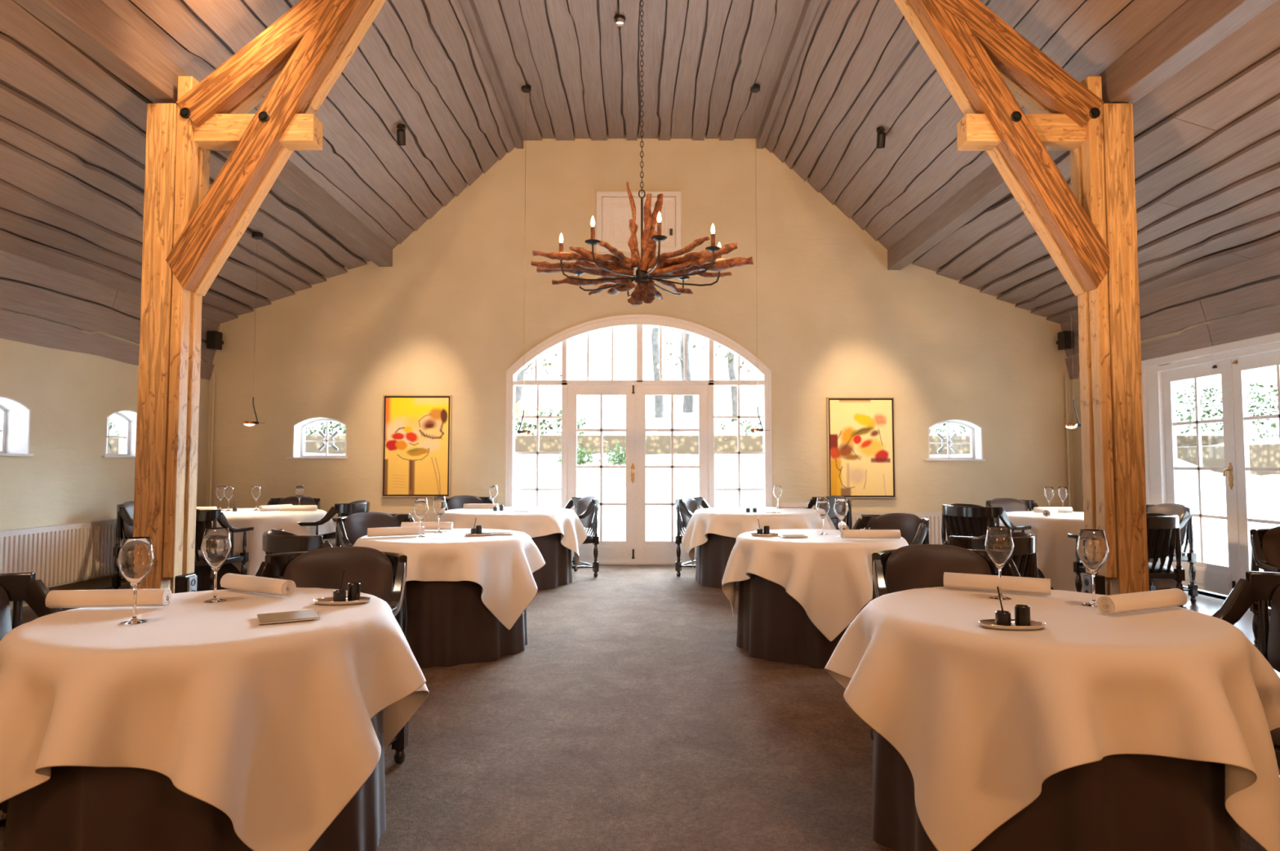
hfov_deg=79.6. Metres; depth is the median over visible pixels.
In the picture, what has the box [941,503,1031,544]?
chair
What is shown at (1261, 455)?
wall
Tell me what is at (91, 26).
roof beam
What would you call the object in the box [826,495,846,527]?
cushion
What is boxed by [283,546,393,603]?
backrest
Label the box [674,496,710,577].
chair
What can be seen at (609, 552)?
door
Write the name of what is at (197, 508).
rolled napkin
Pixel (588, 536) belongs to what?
seat cushion
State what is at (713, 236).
candle
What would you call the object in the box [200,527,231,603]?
wine glass
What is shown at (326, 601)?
oval tray
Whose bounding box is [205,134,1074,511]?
wall
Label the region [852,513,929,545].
chair
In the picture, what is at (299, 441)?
window
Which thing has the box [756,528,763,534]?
pot
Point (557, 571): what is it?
dining table
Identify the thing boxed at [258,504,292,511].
rolled napkin
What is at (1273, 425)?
hedge
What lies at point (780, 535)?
glass plate
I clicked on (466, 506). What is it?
rolled napkin
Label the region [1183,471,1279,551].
ground
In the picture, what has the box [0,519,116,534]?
grille
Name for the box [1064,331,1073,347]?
grille
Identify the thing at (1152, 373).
trim
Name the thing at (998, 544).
wine glass
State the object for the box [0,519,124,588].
radiator
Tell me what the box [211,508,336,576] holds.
tablecloth
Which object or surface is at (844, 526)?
rolled napkin
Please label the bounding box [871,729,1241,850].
dining table
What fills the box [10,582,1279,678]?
floor
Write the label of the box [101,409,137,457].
window
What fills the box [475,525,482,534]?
pot
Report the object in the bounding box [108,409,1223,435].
bank
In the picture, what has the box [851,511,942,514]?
grille
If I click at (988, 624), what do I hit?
oval tray
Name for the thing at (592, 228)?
candle
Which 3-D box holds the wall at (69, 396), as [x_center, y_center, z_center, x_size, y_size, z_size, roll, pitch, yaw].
[-5.610,0.050,3.192,0.320,2.770,13.580,0,-3,0]
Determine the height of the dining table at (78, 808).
0.747 m
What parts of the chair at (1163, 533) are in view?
arm, leg, seat frame, crest rail, leg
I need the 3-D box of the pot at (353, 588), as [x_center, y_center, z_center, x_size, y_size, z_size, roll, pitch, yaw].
[-1.005,0.584,2.698,0.043,0.060,0.043,0,-3,0]
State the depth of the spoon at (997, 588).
2.27 m
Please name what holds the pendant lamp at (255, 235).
hanging from the ceiling
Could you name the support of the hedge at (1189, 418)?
on the bank at (611, 419)
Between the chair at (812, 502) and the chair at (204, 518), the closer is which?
the chair at (204, 518)
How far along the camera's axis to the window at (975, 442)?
9.87 m
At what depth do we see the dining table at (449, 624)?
4.77 m
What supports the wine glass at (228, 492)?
on the tablecloth at (262, 522)
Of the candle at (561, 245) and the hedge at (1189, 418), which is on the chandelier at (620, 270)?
the candle at (561, 245)
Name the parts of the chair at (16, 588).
leg, crest rail, arm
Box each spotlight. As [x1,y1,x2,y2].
[396,123,405,145]
[875,126,885,148]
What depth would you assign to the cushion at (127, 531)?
7.66 m
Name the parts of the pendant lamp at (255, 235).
stem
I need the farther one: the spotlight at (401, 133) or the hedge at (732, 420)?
the hedge at (732, 420)
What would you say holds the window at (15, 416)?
in the wall at (69, 396)
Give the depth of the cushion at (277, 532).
4.17 m
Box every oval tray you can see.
[313,596,371,605]
[464,533,493,536]
[751,533,778,536]
[977,619,1045,631]
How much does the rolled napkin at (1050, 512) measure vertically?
0.058 m
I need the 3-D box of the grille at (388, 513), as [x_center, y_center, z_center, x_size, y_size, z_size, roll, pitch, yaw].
[-3.625,1.090,9.556,2.258,0.024,0.080,0,-3,0]
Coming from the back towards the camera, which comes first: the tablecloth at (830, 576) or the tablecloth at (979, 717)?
the tablecloth at (830, 576)
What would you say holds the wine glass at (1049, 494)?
on the tablecloth at (1055, 552)
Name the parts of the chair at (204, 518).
crest rail, leg, seat frame, arm, leg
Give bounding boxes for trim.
[505,314,772,507]
[571,563,695,564]
[1141,332,1279,599]
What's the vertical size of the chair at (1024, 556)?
0.885 m
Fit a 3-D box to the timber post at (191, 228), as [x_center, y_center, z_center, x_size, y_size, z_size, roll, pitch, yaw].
[-2.405,-1.054,5.198,1.784,5.118,0.276,0,-3,0]
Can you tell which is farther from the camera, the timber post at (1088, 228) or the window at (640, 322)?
the window at (640, 322)
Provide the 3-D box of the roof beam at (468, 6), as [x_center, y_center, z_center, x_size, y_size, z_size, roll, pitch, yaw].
[-1.540,-3.987,3.250,0.095,0.175,13.280,0,-3,0]
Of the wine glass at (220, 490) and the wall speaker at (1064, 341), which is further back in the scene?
the wall speaker at (1064, 341)
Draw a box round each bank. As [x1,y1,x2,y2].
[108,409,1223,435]
[1207,408,1279,445]
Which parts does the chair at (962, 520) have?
leg, crest rail, leg, arm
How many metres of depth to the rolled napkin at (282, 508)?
7.96 m
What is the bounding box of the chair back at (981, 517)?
[946,503,995,537]
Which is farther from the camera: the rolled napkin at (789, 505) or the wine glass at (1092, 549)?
the rolled napkin at (789, 505)
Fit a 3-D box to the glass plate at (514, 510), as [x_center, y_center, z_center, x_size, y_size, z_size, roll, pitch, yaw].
[-1.220,0.886,7.945,0.170,0.009,0.150,0,-3,-6]
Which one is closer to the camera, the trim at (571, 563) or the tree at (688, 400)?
the trim at (571, 563)
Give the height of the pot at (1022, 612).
0.060 m
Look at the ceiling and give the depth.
7.16 m
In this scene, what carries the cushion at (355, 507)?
on the chair at (360, 506)
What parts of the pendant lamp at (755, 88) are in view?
stem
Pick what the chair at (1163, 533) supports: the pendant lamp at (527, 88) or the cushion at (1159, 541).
the cushion at (1159, 541)
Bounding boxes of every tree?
[515,349,561,413]
[651,327,664,417]
[666,329,696,412]
[702,346,743,421]
[737,357,754,380]
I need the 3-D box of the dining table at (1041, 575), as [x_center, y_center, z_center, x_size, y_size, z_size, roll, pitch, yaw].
[4.169,1.256,7.430,1.238,0.759,1.246,0,-3,0]
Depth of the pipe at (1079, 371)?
9.38 m
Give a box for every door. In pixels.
[567,385,636,563]
[636,385,708,563]
[1162,359,1240,595]
[1231,351,1279,579]
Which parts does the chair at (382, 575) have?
arm, crest rail, arm, leg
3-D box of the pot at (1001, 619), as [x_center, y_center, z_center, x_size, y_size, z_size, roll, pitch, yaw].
[1.072,0.571,2.268,0.043,0.042,0.043,0,-3,0]
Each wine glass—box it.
[117,537,155,625]
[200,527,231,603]
[215,486,225,511]
[223,486,234,511]
[251,486,261,511]
[294,485,304,505]
[413,498,428,537]
[432,496,446,533]
[488,485,497,503]
[773,485,782,509]
[815,497,830,534]
[833,498,848,537]
[984,526,1013,599]
[1044,487,1054,506]
[1057,487,1067,506]
[1075,529,1108,607]
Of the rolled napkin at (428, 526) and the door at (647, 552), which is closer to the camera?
the rolled napkin at (428, 526)
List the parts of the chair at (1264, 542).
leg, crest rail, seat frame, arm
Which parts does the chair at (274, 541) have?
crest rail, arm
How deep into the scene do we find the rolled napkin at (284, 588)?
2.83 m
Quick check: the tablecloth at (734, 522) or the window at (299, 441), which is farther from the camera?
the window at (299, 441)
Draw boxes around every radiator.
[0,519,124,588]
[326,511,438,524]
[845,511,947,544]
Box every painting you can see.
[381,395,452,497]
[826,397,896,498]
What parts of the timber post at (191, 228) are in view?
post, post, post, socket plate, post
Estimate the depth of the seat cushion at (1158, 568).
5.92 m
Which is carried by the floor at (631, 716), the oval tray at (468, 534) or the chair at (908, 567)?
the chair at (908, 567)
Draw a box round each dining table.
[3,710,386,850]
[192,534,324,590]
[394,581,527,668]
[531,533,572,590]
[695,533,739,591]
[736,573,872,668]
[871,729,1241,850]
[1037,568,1053,590]
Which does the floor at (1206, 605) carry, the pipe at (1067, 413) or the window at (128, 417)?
the pipe at (1067, 413)
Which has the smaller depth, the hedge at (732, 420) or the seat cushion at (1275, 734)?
the seat cushion at (1275, 734)
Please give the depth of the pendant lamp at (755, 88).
8.42 m
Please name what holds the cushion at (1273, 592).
on the chair at (1263, 587)
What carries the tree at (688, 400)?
on the bank at (611, 419)
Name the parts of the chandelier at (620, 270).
candle bulb, drip plate, drip plate, candle bulb, arm, arm, arm, chain, rod, arm, drip plate, candle bulb, arm, arm, drip plate, arm, drip plate, candle bulb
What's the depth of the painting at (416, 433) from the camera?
9.63 m
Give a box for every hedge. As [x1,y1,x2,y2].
[108,435,1223,455]
[109,407,586,435]
[719,418,966,435]
[1174,384,1278,433]
[1220,380,1279,441]
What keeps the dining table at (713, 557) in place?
on the floor at (631, 716)
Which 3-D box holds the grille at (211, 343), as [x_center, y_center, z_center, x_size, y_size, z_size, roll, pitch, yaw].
[-5.290,-1.062,9.483,0.100,0.200,0.008,0,-3,0]
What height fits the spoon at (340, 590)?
0.080 m
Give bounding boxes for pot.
[333,590,346,601]
[346,582,359,601]
[470,528,476,534]
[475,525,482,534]
[499,505,503,511]
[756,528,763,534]
[763,525,769,534]
[995,610,1011,626]
[1014,604,1031,626]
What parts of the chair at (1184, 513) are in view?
leg, crest rail, seat frame, arm, leg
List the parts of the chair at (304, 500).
arm, crest rail, arm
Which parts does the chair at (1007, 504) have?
crest rail, arm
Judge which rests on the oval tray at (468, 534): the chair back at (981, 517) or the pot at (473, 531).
the pot at (473, 531)
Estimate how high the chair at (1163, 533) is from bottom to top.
0.885 m
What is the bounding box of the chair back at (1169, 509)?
[1146,503,1186,542]
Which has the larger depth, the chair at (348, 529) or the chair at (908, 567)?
the chair at (348, 529)
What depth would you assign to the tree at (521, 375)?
26.00 m
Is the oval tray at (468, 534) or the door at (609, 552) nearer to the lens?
the oval tray at (468, 534)
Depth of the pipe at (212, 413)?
9.59 m
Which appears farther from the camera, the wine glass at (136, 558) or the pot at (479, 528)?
the pot at (479, 528)
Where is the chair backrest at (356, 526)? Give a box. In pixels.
[343,512,400,545]
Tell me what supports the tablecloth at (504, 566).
on the dining table at (449, 624)
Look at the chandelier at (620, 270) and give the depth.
5.62 m
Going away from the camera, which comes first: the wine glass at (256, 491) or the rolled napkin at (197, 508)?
the rolled napkin at (197, 508)
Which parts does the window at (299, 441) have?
sill, frame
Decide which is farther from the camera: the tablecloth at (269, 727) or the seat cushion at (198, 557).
the seat cushion at (198, 557)
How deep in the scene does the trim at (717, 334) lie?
9.71 m
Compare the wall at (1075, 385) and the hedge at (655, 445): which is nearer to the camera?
the wall at (1075, 385)
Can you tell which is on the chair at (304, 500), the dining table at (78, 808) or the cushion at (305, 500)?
the cushion at (305, 500)
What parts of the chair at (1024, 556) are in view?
arm, crest rail, leg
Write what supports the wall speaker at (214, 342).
attached to the wall at (446, 317)
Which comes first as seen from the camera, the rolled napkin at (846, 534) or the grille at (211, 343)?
the rolled napkin at (846, 534)
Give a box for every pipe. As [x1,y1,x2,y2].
[196,377,200,488]
[208,373,215,506]
[1064,373,1071,507]
[1078,371,1084,512]
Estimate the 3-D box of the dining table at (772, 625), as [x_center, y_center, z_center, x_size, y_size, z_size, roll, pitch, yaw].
[1.216,1.137,5.251,1.105,0.747,1.118,0,-3,0]
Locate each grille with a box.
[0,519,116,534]
[206,331,215,347]
[326,511,435,514]
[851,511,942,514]
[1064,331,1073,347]
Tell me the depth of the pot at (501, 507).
8.08 m
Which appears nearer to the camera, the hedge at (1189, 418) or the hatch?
the hatch
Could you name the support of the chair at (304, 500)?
on the floor at (1206, 605)
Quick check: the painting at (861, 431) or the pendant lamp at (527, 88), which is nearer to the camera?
the pendant lamp at (527, 88)
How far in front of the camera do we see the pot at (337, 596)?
2.63 m
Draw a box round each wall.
[0,308,209,609]
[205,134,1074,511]
[1070,302,1279,511]
[1177,443,1279,475]
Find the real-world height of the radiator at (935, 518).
0.687 m
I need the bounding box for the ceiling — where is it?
[0,0,1279,380]
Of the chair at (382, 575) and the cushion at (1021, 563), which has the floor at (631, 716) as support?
the chair at (382, 575)
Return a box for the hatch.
[595,191,681,253]
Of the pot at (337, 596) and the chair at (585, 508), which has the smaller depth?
the pot at (337, 596)
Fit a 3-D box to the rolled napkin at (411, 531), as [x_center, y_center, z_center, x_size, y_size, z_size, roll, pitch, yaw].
[-1.639,0.714,5.169,0.364,0.058,0.062,1,-3,-26]
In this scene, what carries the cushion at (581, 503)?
on the chair at (585, 508)
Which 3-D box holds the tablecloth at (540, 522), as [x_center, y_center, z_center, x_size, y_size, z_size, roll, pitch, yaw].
[-1.397,1.215,8.204,1.643,0.621,1.650,0,-3,0]
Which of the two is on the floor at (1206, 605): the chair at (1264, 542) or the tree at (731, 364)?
the chair at (1264, 542)
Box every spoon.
[337,569,345,591]
[996,586,1004,613]
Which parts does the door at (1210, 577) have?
handle, handle plate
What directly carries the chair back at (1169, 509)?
on the chair at (1184, 513)
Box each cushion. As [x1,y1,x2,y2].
[0,586,12,640]
[122,501,133,537]
[194,550,239,560]
[195,509,212,548]
[271,528,297,535]
[276,496,315,505]
[322,538,335,546]
[341,500,365,516]
[575,496,595,528]
[586,533,592,538]
[678,496,698,528]
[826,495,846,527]
[870,513,921,545]
[884,544,991,593]
[980,532,1027,577]
[1146,513,1172,558]
[1148,562,1171,572]
[1262,526,1279,572]
[1267,586,1279,672]
[1270,728,1279,746]
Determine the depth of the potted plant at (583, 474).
16.30 m
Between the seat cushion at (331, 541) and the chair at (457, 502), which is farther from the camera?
the chair at (457, 502)
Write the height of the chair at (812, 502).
0.885 m
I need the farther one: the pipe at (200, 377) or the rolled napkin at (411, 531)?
the pipe at (200, 377)
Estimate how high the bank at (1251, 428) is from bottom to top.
1.579 m
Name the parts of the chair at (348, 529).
leg, arm, crest rail, arm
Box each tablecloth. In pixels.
[0,587,429,850]
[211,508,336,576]
[352,528,545,630]
[435,506,586,569]
[681,506,835,565]
[721,528,908,641]
[824,586,1279,850]
[995,511,1177,592]
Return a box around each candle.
[559,242,563,252]
[590,226,595,239]
[657,222,661,235]
[711,233,715,246]
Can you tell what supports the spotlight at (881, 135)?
attached to the ceiling
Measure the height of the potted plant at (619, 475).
1.078 m
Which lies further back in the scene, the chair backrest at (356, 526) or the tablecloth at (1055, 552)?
the tablecloth at (1055, 552)
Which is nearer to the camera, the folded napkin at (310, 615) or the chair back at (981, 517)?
the folded napkin at (310, 615)
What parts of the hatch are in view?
door panel, handle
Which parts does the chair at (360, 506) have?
arm, crest rail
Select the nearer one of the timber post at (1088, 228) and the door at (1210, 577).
the timber post at (1088, 228)
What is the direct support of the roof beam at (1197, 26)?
on the timber post at (1088, 228)
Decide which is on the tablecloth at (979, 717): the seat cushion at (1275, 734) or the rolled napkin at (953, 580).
the rolled napkin at (953, 580)
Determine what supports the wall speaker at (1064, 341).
attached to the wall at (446, 317)
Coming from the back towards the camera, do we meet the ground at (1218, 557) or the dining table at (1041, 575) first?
the ground at (1218, 557)
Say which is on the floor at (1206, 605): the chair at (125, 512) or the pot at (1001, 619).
the chair at (125, 512)
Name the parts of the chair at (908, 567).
leg, arm, crest rail, arm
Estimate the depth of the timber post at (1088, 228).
5.12 m
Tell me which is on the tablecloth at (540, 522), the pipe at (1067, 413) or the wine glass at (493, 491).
the wine glass at (493, 491)
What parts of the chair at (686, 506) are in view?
leg, arm, crest rail, arm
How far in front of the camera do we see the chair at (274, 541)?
4.09 m
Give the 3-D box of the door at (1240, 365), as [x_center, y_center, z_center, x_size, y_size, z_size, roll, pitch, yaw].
[5.511,0.454,6.585,0.067,2.214,1.038,0,-3,0]
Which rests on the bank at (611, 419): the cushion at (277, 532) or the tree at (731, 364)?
the tree at (731, 364)
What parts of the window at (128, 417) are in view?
frame, sill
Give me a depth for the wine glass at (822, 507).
5.31 m
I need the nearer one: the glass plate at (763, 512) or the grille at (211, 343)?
the glass plate at (763, 512)
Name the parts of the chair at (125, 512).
leg, crest rail, arm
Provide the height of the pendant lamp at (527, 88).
3.863 m
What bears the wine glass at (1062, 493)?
on the tablecloth at (1055, 552)
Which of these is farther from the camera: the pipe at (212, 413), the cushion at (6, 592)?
the pipe at (212, 413)
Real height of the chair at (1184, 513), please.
0.885 m
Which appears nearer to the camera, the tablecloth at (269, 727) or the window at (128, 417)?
the tablecloth at (269, 727)
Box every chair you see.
[0,572,62,828]
[111,501,133,589]
[191,509,253,591]
[254,546,408,764]
[262,528,332,579]
[266,496,319,509]
[297,500,369,546]
[334,512,414,546]
[444,495,493,511]
[564,496,599,577]
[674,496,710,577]
[806,495,852,529]
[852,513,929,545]
[870,544,1020,741]
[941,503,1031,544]
[942,532,1038,577]
[985,497,1038,524]
[1067,513,1186,608]
[1146,503,1198,603]
[1212,571,1279,776]
[1249,526,1279,649]
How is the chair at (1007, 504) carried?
on the floor at (1206, 605)
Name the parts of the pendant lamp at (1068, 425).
stem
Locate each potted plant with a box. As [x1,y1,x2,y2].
[553,440,603,487]
[598,439,626,487]
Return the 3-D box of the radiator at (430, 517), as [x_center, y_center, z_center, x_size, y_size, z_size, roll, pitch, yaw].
[-3.603,1.422,9.552,2.306,0.687,0.124,0,-3,0]
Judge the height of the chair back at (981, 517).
0.355 m
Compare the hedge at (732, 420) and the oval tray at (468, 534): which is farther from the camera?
the hedge at (732, 420)
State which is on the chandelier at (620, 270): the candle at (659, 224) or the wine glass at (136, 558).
the candle at (659, 224)
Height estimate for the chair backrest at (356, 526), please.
0.355 m
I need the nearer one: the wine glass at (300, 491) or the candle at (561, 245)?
the candle at (561, 245)
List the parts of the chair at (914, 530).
arm, crest rail, arm, leg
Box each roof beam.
[13,0,392,266]
[459,0,523,148]
[755,0,821,148]
[887,0,1277,270]
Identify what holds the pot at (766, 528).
on the oval tray at (753, 534)
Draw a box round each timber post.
[131,0,386,594]
[893,0,1149,595]
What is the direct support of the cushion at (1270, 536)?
on the chair at (1264, 542)
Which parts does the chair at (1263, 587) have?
arm, crest rail, leg, seat frame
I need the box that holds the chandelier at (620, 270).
[530,0,753,306]
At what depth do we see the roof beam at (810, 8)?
7.88 m
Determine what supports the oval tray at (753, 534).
on the tablecloth at (830, 576)
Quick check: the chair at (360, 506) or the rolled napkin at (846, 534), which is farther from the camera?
the chair at (360, 506)
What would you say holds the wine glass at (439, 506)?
on the tablecloth at (504, 566)
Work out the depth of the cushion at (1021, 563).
4.06 m
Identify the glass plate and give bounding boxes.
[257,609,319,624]
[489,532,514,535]
[513,510,530,511]
[763,511,782,513]
[777,534,808,537]
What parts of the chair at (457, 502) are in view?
crest rail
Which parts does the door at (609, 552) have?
handle plate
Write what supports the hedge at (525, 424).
on the bank at (611, 419)
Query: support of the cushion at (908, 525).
on the chair at (914, 530)
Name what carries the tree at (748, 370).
on the bank at (611, 419)
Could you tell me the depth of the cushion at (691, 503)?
8.85 m
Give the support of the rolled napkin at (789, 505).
on the tablecloth at (734, 522)
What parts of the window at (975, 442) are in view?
frame, sill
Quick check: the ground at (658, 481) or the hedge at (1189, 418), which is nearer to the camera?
the ground at (658, 481)
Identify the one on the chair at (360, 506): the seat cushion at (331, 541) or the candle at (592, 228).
the seat cushion at (331, 541)
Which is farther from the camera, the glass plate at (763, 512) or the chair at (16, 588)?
the glass plate at (763, 512)
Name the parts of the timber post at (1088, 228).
post, socket plate, post, post, post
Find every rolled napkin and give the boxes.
[44,588,172,608]
[196,506,217,510]
[220,573,295,596]
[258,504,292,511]
[279,505,317,511]
[367,526,424,537]
[400,522,453,530]
[463,503,497,509]
[776,502,808,508]
[837,521,848,532]
[841,529,901,538]
[943,572,1050,595]
[1033,506,1072,513]
[1042,508,1057,516]
[1096,588,1186,614]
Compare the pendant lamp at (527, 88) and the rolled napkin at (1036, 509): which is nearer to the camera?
the rolled napkin at (1036, 509)
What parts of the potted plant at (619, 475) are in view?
pot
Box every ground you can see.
[305,453,1213,541]
[1182,544,1228,565]
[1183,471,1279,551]
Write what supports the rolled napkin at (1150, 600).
on the tablecloth at (979, 717)
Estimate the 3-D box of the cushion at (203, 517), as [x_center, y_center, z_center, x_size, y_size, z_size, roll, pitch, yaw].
[-3.953,0.888,6.661,0.464,0.355,0.153,0,-3,7]
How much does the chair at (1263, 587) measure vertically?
0.885 m
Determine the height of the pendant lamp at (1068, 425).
1.833 m
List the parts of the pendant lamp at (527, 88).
stem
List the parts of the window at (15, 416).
frame, sill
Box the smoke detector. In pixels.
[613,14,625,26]
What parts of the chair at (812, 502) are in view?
arm, crest rail, arm, leg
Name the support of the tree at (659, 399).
on the bank at (611, 419)
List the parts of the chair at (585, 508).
arm, leg, crest rail, arm, seat frame, leg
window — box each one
[0,395,33,456]
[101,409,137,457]
[286,417,347,459]
[507,317,769,508]
[924,419,985,461]
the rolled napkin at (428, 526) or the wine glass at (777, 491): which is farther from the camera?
the wine glass at (777, 491)
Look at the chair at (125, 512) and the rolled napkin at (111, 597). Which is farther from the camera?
the chair at (125, 512)
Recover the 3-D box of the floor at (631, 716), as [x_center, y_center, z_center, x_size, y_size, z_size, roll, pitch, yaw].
[0.000,1.400,2.987,7.000,0.012,13.210,0,-3,0]
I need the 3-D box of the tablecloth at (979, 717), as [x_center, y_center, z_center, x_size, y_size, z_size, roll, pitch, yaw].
[1.321,0.924,2.556,1.288,0.622,1.276,3,-4,-41]
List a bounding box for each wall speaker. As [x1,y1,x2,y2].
[204,330,223,350]
[1056,330,1073,350]
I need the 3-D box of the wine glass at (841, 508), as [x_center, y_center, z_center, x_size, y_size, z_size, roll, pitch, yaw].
[1.345,0.617,5.135,0.097,0.256,0.097,0,-3,0]
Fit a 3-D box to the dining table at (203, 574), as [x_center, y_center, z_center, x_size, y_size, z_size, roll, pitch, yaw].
[-4.080,1.280,7.894,1.536,0.759,1.536,0,-3,0]
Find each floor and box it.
[0,564,1279,850]
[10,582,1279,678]
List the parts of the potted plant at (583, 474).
pot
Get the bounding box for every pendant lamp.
[243,231,265,426]
[511,84,531,435]
[749,84,769,433]
[1064,288,1081,428]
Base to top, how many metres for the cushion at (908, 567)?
0.355 m

